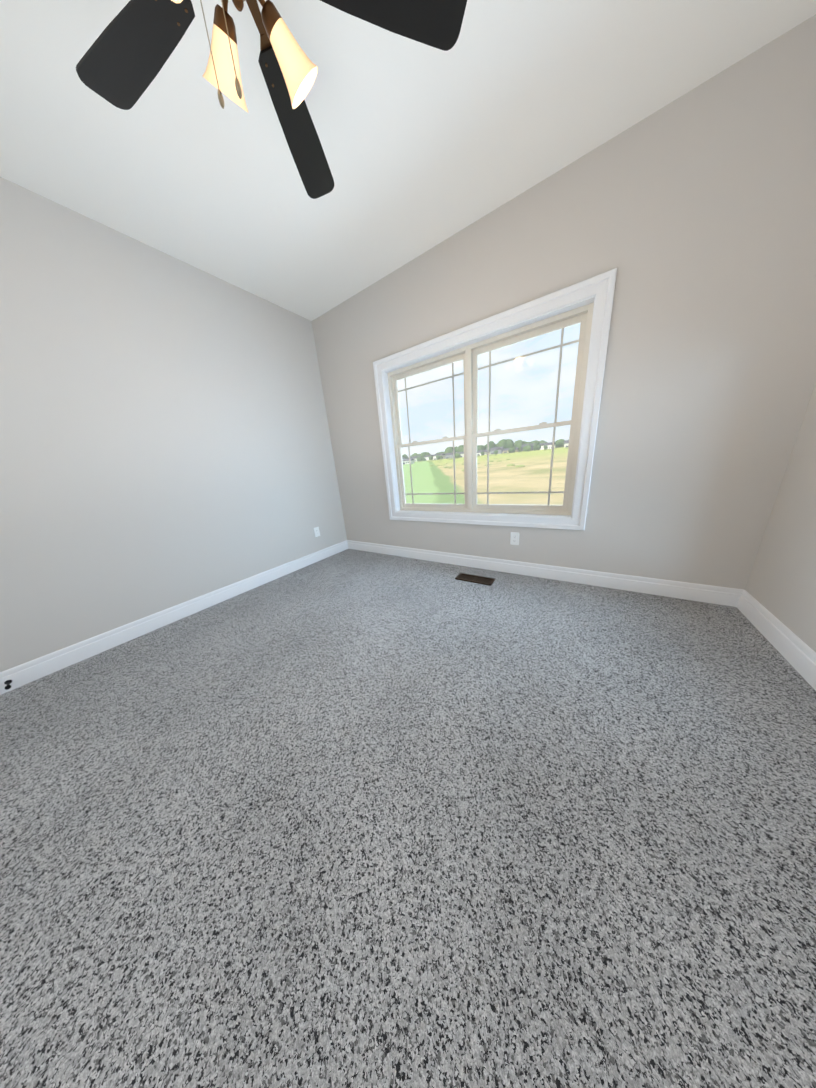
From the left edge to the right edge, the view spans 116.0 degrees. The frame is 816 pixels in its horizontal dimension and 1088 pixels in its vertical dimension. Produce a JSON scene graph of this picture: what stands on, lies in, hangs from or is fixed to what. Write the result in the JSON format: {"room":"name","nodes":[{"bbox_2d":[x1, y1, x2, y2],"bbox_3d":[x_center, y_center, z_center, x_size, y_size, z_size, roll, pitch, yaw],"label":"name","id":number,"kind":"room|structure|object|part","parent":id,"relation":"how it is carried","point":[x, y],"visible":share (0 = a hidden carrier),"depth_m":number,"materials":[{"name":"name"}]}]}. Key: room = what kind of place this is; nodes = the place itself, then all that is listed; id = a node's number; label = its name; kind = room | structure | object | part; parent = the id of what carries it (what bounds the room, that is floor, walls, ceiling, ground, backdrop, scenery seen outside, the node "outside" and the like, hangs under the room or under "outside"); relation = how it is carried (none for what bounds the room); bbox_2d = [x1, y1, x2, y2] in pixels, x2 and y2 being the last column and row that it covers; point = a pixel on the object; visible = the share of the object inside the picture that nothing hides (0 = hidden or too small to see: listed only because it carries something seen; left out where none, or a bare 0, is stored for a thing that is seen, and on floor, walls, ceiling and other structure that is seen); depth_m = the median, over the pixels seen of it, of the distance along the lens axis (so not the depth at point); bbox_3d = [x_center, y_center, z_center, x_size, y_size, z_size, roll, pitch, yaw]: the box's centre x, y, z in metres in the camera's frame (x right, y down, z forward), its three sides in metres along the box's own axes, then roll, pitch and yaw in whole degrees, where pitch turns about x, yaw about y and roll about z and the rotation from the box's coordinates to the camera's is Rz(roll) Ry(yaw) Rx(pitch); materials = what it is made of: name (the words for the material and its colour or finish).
{"room":"empty bedroom","nodes":[
{"label":"empty bedroom","id":0,"kind":"room"},
{"bbox_2d":[0,177,346,671],"bbox_3d":[-2.131,-0.666,1.801,0.160,2.730,4.270,7,21,33],"label":"wall","id":1,"kind":"structure","parent":0,"point":[165,440],"depth_m":1.85,"materials":[{"name":"grey paint"}]},
{"bbox_2d":[4,680,11,689],"bbox_3d":[-2.342,0.825,1.492,0.088,0.027,0.027,7,21,33],"label":"doorstop","id":2,"kind":"object","parent":1,"relation":"attached to","point":[7,683],"visible":1,"depth_m":1.50,"materials":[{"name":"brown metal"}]},
{"bbox_2d":[0,540,347,694],"bbox_3d":[-1.948,0.581,2.139,0.016,0.126,3.950,7,21,33],"label":"baseboard","id":3,"kind":"structure","parent":1,"relation":"attached to","point":[35,669],"depth_m":1.96,"materials":[{"name":"white wood"}]},
{"bbox_2d":[314,527,319,536],"bbox_3d":[-1.153,-0.153,3.230,0.008,0.120,0.075,7,21,33],"label":"outlet","id":4,"kind":"object","parent":1,"relation":"attached to","point":[316,531],"visible":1,"depth_m":3.23,"materials":[{"name":"white plastic"}]},
{"bbox_2d":[0,549,815,1087],"bbox_3d":[-0.409,0.875,1.173,4.010,0.120,4.270,7,21,33],"label":"floor","id":5,"kind":"structure","parent":0,"point":[352,819],"depth_m":0.76,"materials":[{"name":"carpet"}]},
{"bbox_2d":[455,573,494,585],"bbox_3d":[0.629,0.329,2.404,0.340,0.012,0.135,7,21,33],"label":"air vent register","id":6,"kind":"object","parent":5,"relation":"on","point":[476,579],"visible":1,"depth_m":2.39,"materials":[{"name":"brown metal"}]},
{"bbox_2d":[0,0,815,320],"bbox_3d":[-0.649,-1.836,0.327,4.010,0.120,4.270,7,21,33],"label":"ceiling","id":7,"kind":"structure","parent":0,"point":[496,106],"depth_m":1.26,"materials":[{"name":"white paint"}]},
{"bbox_2d":[76,0,466,198],"bbox_3d":[-0.499,-1.540,0.640,1.287,0.654,1.267,7,21,33],"label":"ceiling fan","id":8,"kind":"object","parent":7,"relation":"hanging from","point":[124,59],"visible":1,"depth_m":0.80,"materials":[{"name":"black wood"}]},
{"bbox_2d":[312,14,815,589],"bbox_3d":[0.597,-1.083,2.361,3.690,2.730,0.160,7,21,33],"label":"wall","id":9,"kind":"structure","parent":0,"point":[690,216],"depth_m":1.56,"materials":[{"name":"grey paint"}]},
{"bbox_2d":[373,268,616,529],"bbox_3d":[0.577,-1.014,2.397,1.960,1.650,0.204,7,21,33],"label":"window","id":10,"kind":"structure","parent":9,"relation":"in","point":[587,304],"depth_m":2.17,"materials":[{"name":"white"}]},
{"bbox_3d":[0.600,-1.026,2.430,1.756,1.446,0.101,7,21,33],"label":"frame","id":11,"kind":"part","parent":10,"relation":"part of","materials":[{"name":"beige plastic"}]},
{"bbox_2d":[510,532,518,544],"bbox_3d":[0.991,-0.049,2.365,0.075,0.120,0.008,7,21,33],"label":"outlet","id":12,"kind":"object","parent":9,"relation":"attached to","point":[514,538],"visible":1,"depth_m":2.36,"materials":[{"name":"white plastic"}]},
{"bbox_2d":[347,540,743,606],"bbox_3d":[0.658,0.181,2.678,3.690,0.126,0.016,7,21,33],"label":"baseboard","id":13,"kind":"structure","parent":9,"relation":"attached to","point":[725,596],"depth_m":2.15,"materials":[{"name":"white wood"}]},
{"bbox_2d":[745,383,815,651],"bbox_3d":[1.073,-0.295,-0.300,0.160,2.730,4.270,7,21,33],"label":"wall","id":14,"kind":"structure","parent":0,"point":[781,585],"depth_m":1.33,"materials":[{"name":"grey paint"}]},
{"bbox_2d":[737,590,815,690],"bbox_3d":[1.110,0.935,0.134,0.016,0.126,3.950,7,21,33],"label":"baseboard","id":15,"kind":"structure","parent":14,"relation":"attached to","point":[797,653],"depth_m":1.32,"materials":[{"name":"white wood"}]},
{"label":"outside","id":16,"kind":"structure","parent":0,"visible":0},
{"bbox_2d":[403,447,567,504],"bbox_3d":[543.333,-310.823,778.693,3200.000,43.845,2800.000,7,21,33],"label":"ground","id":17,"kind":"structure","parent":16,"point":[505,498],"depth_m":38.27,"materials":[{"name":"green plant"}]},
{"bbox_2d":[402,439,565,470],"bbox_3d":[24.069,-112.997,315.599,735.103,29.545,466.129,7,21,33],"label":"trees","id":18,"kind":"object","parent":17,"relation":"on","point":[509,442],"depth_m":405.29,"materials":[{"name":"green plant"}]},
{"bbox_2d":[402,440,568,464],"bbox_3d":[56.188,-117.891,338.469,383.200,13.562,211.113,7,21,33],"label":"houses","id":19,"kind":"structure","parent":17,"relation":"on","point":[450,455],"depth_m":379.21,"materials":[{"name":"white"}]}
]}

